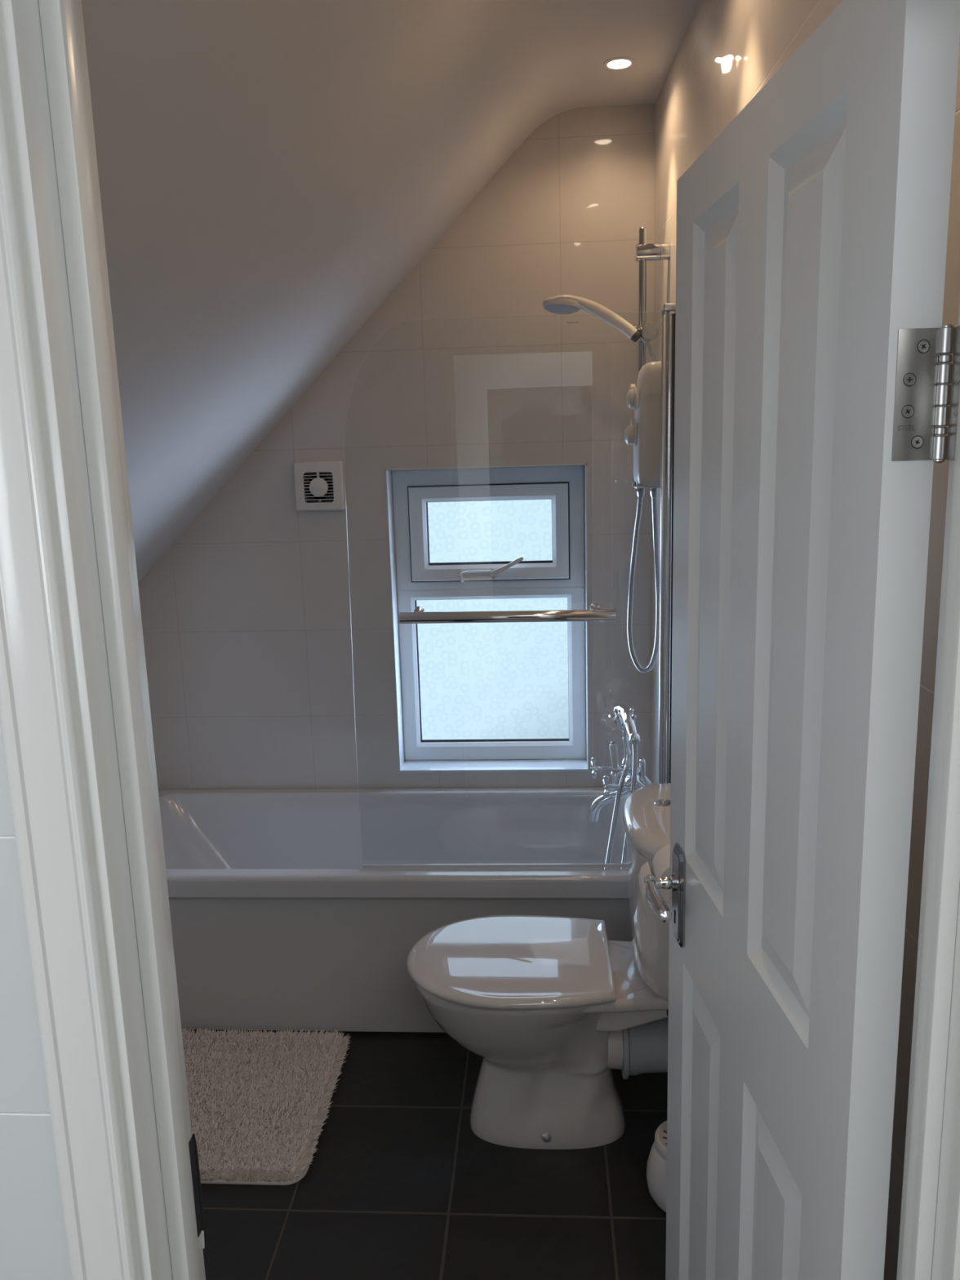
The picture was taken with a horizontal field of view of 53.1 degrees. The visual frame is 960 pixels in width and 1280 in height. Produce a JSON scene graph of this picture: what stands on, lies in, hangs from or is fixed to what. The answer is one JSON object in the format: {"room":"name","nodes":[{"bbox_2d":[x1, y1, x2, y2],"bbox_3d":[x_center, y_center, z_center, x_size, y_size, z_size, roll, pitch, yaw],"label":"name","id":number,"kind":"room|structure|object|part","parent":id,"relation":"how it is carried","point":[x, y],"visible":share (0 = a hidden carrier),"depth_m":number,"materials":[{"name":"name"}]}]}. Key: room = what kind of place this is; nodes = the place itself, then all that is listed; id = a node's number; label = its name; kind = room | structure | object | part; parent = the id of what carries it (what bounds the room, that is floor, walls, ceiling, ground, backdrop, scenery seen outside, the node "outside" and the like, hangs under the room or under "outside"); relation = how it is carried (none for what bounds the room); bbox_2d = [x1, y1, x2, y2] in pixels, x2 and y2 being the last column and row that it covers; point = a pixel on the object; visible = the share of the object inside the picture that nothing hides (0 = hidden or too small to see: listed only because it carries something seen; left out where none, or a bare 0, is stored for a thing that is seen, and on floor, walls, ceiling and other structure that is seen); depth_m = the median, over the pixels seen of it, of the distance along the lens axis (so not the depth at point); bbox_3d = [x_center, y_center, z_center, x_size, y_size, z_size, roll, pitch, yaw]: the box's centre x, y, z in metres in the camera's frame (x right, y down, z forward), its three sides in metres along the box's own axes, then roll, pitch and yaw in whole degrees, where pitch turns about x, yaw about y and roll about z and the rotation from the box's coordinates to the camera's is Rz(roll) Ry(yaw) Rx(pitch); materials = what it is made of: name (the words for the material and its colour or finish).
{"room":"bathroom","nodes":[
{"label":"bathroom","id":0,"kind":"room"},
{"bbox_2d":[0,725,71,1279],"bbox_3d":[-0.027,0.088,0.778,2.560,2.750,0.107,-1,11,4],"label":"wall","id":1,"kind":"structure","parent":0,"point":[33,1242],"depth_m":0.81,"materials":[{"name":"tile"}]},
{"bbox_2d":[0,0,959,1279],"bbox_3d":[0.051,0.435,0.835,0.800,2.044,0.130,-1,11,4],"label":"trim","id":2,"kind":"structure","parent":1,"relation":"attached to","point":[76,722],"depth_m":0.75,"materials":[{"name":"white paint"}]},
{"bbox_3d":[-0.323,0.470,0.808,0.057,2.005,0.018,-1,11,4],"label":"architrave","id":3,"kind":"part","parent":2,"relation":"part of","materials":[{"name":"white paint"}]},
{"bbox_3d":[-0.276,0.529,0.930,0.002,0.104,0.011,-1,11,4],"label":"keep plate","id":4,"kind":"part","parent":2,"relation":"part of","materials":[{"name":"black"}]},
{"bbox_2d":[81,0,698,582],"bbox_3d":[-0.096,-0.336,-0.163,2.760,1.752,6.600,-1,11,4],"label":"ceiling","id":5,"kind":"structure","parent":0,"point":[270,172],"depth_m":1.92,"materials":[{"name":"grey paint"}]},
{"bbox_2d":[603,57,635,70],"bbox_3d":[0.365,-1.510,2.518,0.082,0.004,0.082,-1,11,4],"label":"recessed light","id":6,"kind":"object","parent":5,"relation":"in","point":[616,63],"visible":1,"depth_m":2.52,"materials":[{"name":"white plastic"}]},
{"bbox_3d":[0.365,-1.511,2.518,0.059,0.001,0.059,-1,11,4],"label":"lamp glass","id":7,"kind":"part","parent":6,"relation":"part of","materials":[{"name":"white glass"}]},
{"bbox_2d":[137,103,654,791],"bbox_3d":[-0.215,-0.383,3.216,2.080,2.750,0.220,-1,11,4],"label":"wall","id":8,"kind":"structure","parent":0,"point":[247,622],"depth_m":3.08,"materials":[{"name":"white tile"}]},
{"bbox_2d":[293,461,345,511],"bbox_3d":[-0.516,-0.494,3.083,0.157,0.154,0.034,-1,11,4],"label":"fan","id":9,"kind":"object","parent":8,"relation":"attached to","point":[318,485],"visible":1,"depth_m":3.07,"materials":[{"name":"white plastic"}]},
{"bbox_2d":[302,471,333,500],"bbox_3d":[-0.516,-0.493,3.074,0.095,0.087,0.014,-1,11,4],"label":"fan grille","id":10,"kind":"object","parent":9,"relation":"attached to","point":[317,486],"depth_m":3.07,"materials":[{"name":"white plastic"}]},
{"bbox_2d":[385,463,589,773],"bbox_3d":[0.036,-0.067,3.230,0.643,1.020,0.164,-1,11,4],"label":"window","id":11,"kind":"structure","parent":8,"relation":"in","point":[413,577],"depth_m":3.22,"materials":[{"name":"white plastic"}]},
{"bbox_3d":[0.031,-0.357,3.198,0.525,0.312,0.036,-1,11,4],"label":"sash","id":12,"kind":"part","parent":11,"relation":"part of","materials":[{"name":"white plastic"}]},
{"bbox_3d":[0.051,0.428,3.327,0.643,0.011,0.164,-1,11,4],"label":"sill","id":13,"kind":"part","parent":11,"relation":"part of","materials":[{"name":"white tile"}]},
{"bbox_3d":[0.047,-0.212,3.202,0.025,0.022,0.010,-1,11,4],"label":"handle","id":14,"kind":"part","parent":11,"relation":"part of","materials":[{"name":"white plastic"}]},
{"bbox_3d":[0.090,-0.240,3.183,0.111,0.068,0.009,0,11,6],"label":"lever","id":15,"kind":"part","parent":11,"relation":"part of","materials":[{"name":"white plastic"}]},
{"bbox_2d":[195,1031,667,1279],"bbox_3d":[-0.249,1.240,2.298,2.080,0.080,2.610,-1,11,4],"label":"floor","id":16,"kind":"structure","parent":0,"point":[398,1184],"depth_m":2.12,"materials":[{"name":"grey tile"}]},
{"bbox_2d":[181,1027,350,1185],"bbox_3d":[-0.734,1.170,2.453,0.735,0.023,0.583,-1,11,4],"label":"bath mat","id":17,"kind":"object","parent":16,"relation":"on","point":[259,1104],"visible":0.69,"depth_m":2.44,"materials":[{"name":"white fabric"}]},
{"bbox_2d":[158,786,631,1034],"bbox_3d":[-0.282,0.815,2.986,1.707,0.492,0.698,-1,11,4],"label":"bathtub","id":18,"kind":"object","parent":16,"relation":"on","point":[278,922],"visible":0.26,"depth_m":2.71,"materials":[{"name":"grey plastic"}]},
{"bbox_2d":[158,786,628,897],"bbox_3d":[-0.284,0.747,2.973,1.707,0.355,0.698,-1,11,4],"label":"tub","id":19,"kind":"object","parent":18,"relation":"in","point":[289,842],"depth_m":3.23,"materials":[{"name":"white ceramic"}]},
{"bbox_3d":[-0.300,0.902,2.682,1.700,0.414,0.023,-1,11,4],"label":"bath panel","id":20,"kind":"part","parent":18,"relation":"part of","materials":[{"name":"grey plastic"}]},
{"bbox_2d":[343,302,675,868],"bbox_3d":[0.095,-0.090,2.478,0.879,1.455,0.029,-1,11,3],"label":"screen","id":21,"kind":"object","parent":18,"relation":"on","point":[668,367],"visible":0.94,"depth_m":2.44,"materials":[{"name":"clear glass"}]},
{"bbox_2d":[398,603,616,623],"bbox_3d":[0.070,-0.067,2.458,0.549,0.036,0.085,-1,11,4],"label":"towel bar","id":22,"kind":"object","parent":21,"relation":"attached to","point":[595,613],"visible":1,"depth_m":2.42,"materials":[{"name":"silver metal"}]},
{"bbox_3d":[0.060,-0.083,2.481,0.809,1.432,0.028,-1,11,3],"label":"glass pane","id":23,"kind":"part","parent":21,"relation":"part of","materials":[{"name":"clear glass"}]},
{"bbox_3d":[0.466,-0.084,2.458,0.012,1.428,0.020,-1,11,4],"label":"hinge post","id":24,"kind":"part","parent":21,"relation":"part of","materials":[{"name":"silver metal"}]},
{"bbox_2d":[586,707,651,821],"bbox_3d":[0.434,0.383,2.908,0.221,0.344,0.255,-1,11,4],"label":"mixer tap","id":25,"kind":"object","parent":18,"relation":"on","point":[607,797],"visible":0.73,"depth_m":2.89,"materials":[{"name":"silver metal"}]},
{"bbox_3d":[0.399,0.492,2.932,0.144,0.122,0.034,-1,11,4],"label":"spout","id":26,"kind":"part","parent":25,"relation":"part of","materials":[{"name":"silver metal"}]},
{"bbox_3d":[0.402,0.348,2.885,0.027,0.082,0.025,-1,11,4],"label":"ceramic lever","id":27,"kind":"part","parent":25,"relation":"part of","materials":[{"name":"white"}]},
{"bbox_2d":[608,703,639,743],"bbox_3d":[0.428,0.247,2.864,0.058,0.080,0.210,-3,11,-8],"label":"handset","id":28,"kind":"object","parent":25,"relation":"on","point":[625,714],"visible":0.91,"depth_m":2.83,"materials":[{"name":"silver metal"}]},
{"bbox_2d":[604,742,637,869],"bbox_3d":[0.416,0.560,2.887,0.104,0.562,0.124,-1,11,4],"label":"shower hose","id":29,"kind":"object","parent":28,"relation":"hanging from","point":[628,765],"visible":0.51,"depth_m":2.83,"materials":[{"name":"silver metal"}]},
{"bbox_3d":[0.439,0.243,2.871,0.034,0.075,0.198,-3,11,-5],"label":"handle","id":30,"kind":"part","parent":28,"relation":"part of","materials":[{"name":"silver metal"}]},
{"bbox_2d":[406,782,671,1149],"bbox_3d":[0.175,0.783,2.268,0.698,0.804,0.426,-1,11,4],"label":"toilet","id":31,"kind":"object","parent":16,"relation":"on","point":[546,1002],"visible":0.95,"depth_m":2.21,"materials":[{"name":"white ceramic"}]},
{"bbox_3d":[0.067,0.747,2.272,0.482,0.032,0.406,-1,11,4],"label":"lid","id":32,"kind":"part","parent":31,"relation":"part of","materials":[{"name":"white plastic"}]},
{"bbox_3d":[0.065,0.767,2.276,0.454,0.012,0.376,-1,11,4],"label":"seat","id":33,"kind":"part","parent":31,"relation":"part of","materials":[{"name":"white plastic"}]},
{"bbox_2d":[582,939,668,1031],"bbox_3d":[0.335,0.831,2.272,0.382,0.118,0.304,-1,11,4],"label":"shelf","id":34,"kind":"object","parent":31,"relation":"attached to","point":[635,1005],"depth_m":2.18,"materials":[{"name":"white ceramic"}]},
{"bbox_2d":[621,1017,668,1079],"bbox_3d":[0.446,0.966,2.292,0.216,0.152,0.152,-1,11,4],"label":"pipe","id":35,"kind":"object","parent":31,"relation":"attached to","point":[645,1046],"visible":0.57,"depth_m":2.24,"materials":[{"name":"grey plastic"}]},
{"bbox_3d":[0.419,0.410,2.179,0.187,0.048,0.426,-1,11,4],"label":"cistern lid","id":36,"kind":"part","parent":31,"relation":"part of","materials":[{"name":"white ceramic"}]},
{"bbox_2d":[646,1120,666,1212],"bbox_3d":[0.441,1.036,2.066,0.162,0.370,0.162,-1,11,4],"label":"toilet brush holder","id":37,"kind":"object","parent":16,"relation":"on","point":[656,1166],"visible":0.34,"depth_m":2.06,"materials":[{"name":"white plastic"}]},
{"bbox_3d":[0.442,1.084,2.075,0.127,0.027,0.127,-1,11,4],"label":"lid","id":38,"kind":"part","parent":37,"relation":"part of","materials":[{"name":"white plastic"}]},
{"bbox_2d":[650,0,959,1279],"bbox_3d":[0.612,-0.154,1.921,0.268,2.750,2.303,-1,11,4],"label":"wall","id":39,"kind":"structure","parent":0,"point":[728,51],"depth_m":1.65,"materials":[{"name":"white tile"}]},
{"bbox_2d":[624,360,666,497],"bbox_3d":[0.457,-0.562,2.582,0.141,0.350,0.160,-1,11,4],"label":"shower","id":40,"kind":"object","parent":39,"relation":"attached to","point":[644,431],"visible":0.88,"depth_m":2.52,"materials":[{"name":"white plastic"}]},
{"bbox_3d":[0.400,-0.546,2.563,0.030,0.064,0.064,-1,11,4],"label":"control knob","id":41,"kind":"part","parent":40,"relation":"part of","materials":[{"name":"white plastic"}]},
{"bbox_3d":[0.401,-0.639,2.545,0.024,0.064,0.064,-1,11,4],"label":"control knob","id":42,"kind":"part","parent":40,"relation":"part of","materials":[{"name":"white plastic"}]},
{"bbox_2d":[626,336,659,672],"bbox_3d":[0.453,-0.377,2.680,0.096,0.932,0.146,-1,11,4],"label":"shower hose","id":43,"kind":"object","parent":40,"relation":"attached to","point":[647,343],"visible":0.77,"depth_m":2.65,"materials":[{"name":"silver metal"}]},
{"bbox_2d":[631,481,660,488],"bbox_3d":[0.454,-0.419,2.590,0.083,0.017,0.090,-1,11,4],"label":"outlet plate","id":44,"kind":"object","parent":40,"relation":"attached to","point":[640,485],"depth_m":2.55,"materials":[{"name":"plastic"}]},
{"bbox_2d":[633,226,670,373],"bbox_3d":[0.471,-0.803,2.681,0.112,0.660,0.067,-1,11,4],"label":"shower rail","id":45,"kind":"object","parent":39,"relation":"attached to","point":[644,251],"visible":0.61,"depth_m":2.64,"materials":[{"name":"silver metal"}]},
{"bbox_2d":[542,294,640,342],"bbox_3d":[0.309,-0.887,2.655,0.271,0.130,0.107,-1,11,4],"label":"handset","id":46,"kind":"object","parent":45,"relation":"hanging from","point":[562,304],"visible":1,"depth_m":2.63,"materials":[{"name":"white plastic"}]},
{"bbox_3d":[0.467,-0.850,2.651,0.048,0.048,0.020,-4,11,-10],"label":"slider knob","id":47,"kind":"part","parent":45,"relation":"part of","materials":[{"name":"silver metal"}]},
{"bbox_2d":[644,0,959,1279],"bbox_3d":[0.343,0.386,1.208,0.156,1.969,0.668,-2,11,-3],"label":"door","id":48,"kind":"structure","parent":39,"relation":"in","point":[811,236],"depth_m":0.96,"materials":[{"name":"white wood"}]},
{"bbox_3d":[0.265,0.389,1.439,0.022,0.026,0.124,-2,11,-3],"label":"lever","id":49,"kind":"part","parent":48,"relation":"part of","materials":[{"name":"silver metal"}]},
{"bbox_3d":[0.305,0.393,1.479,0.008,0.154,0.056,-2,11,-3],"label":"handle","id":50,"kind":"part","parent":48,"relation":"part of","materials":[{"name":"silver metal"}]},
{"bbox_3d":[0.458,0.440,1.906,0.142,0.044,0.160,-1,11,4],"label":"toilet roll holder","id":51,"kind":"object","parent":39,"relation":"attached to","visible":0},
{"bbox_2d":[637,844,670,922],"bbox_3d":[0.383,0.478,1.898,0.132,0.126,0.096,-1,11,4],"label":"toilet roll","id":52,"kind":"object","parent":51,"relation":"hanging from","point":[660,864],"visible":0.28,"depth_m":1.89,"materials":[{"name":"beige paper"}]}
]}

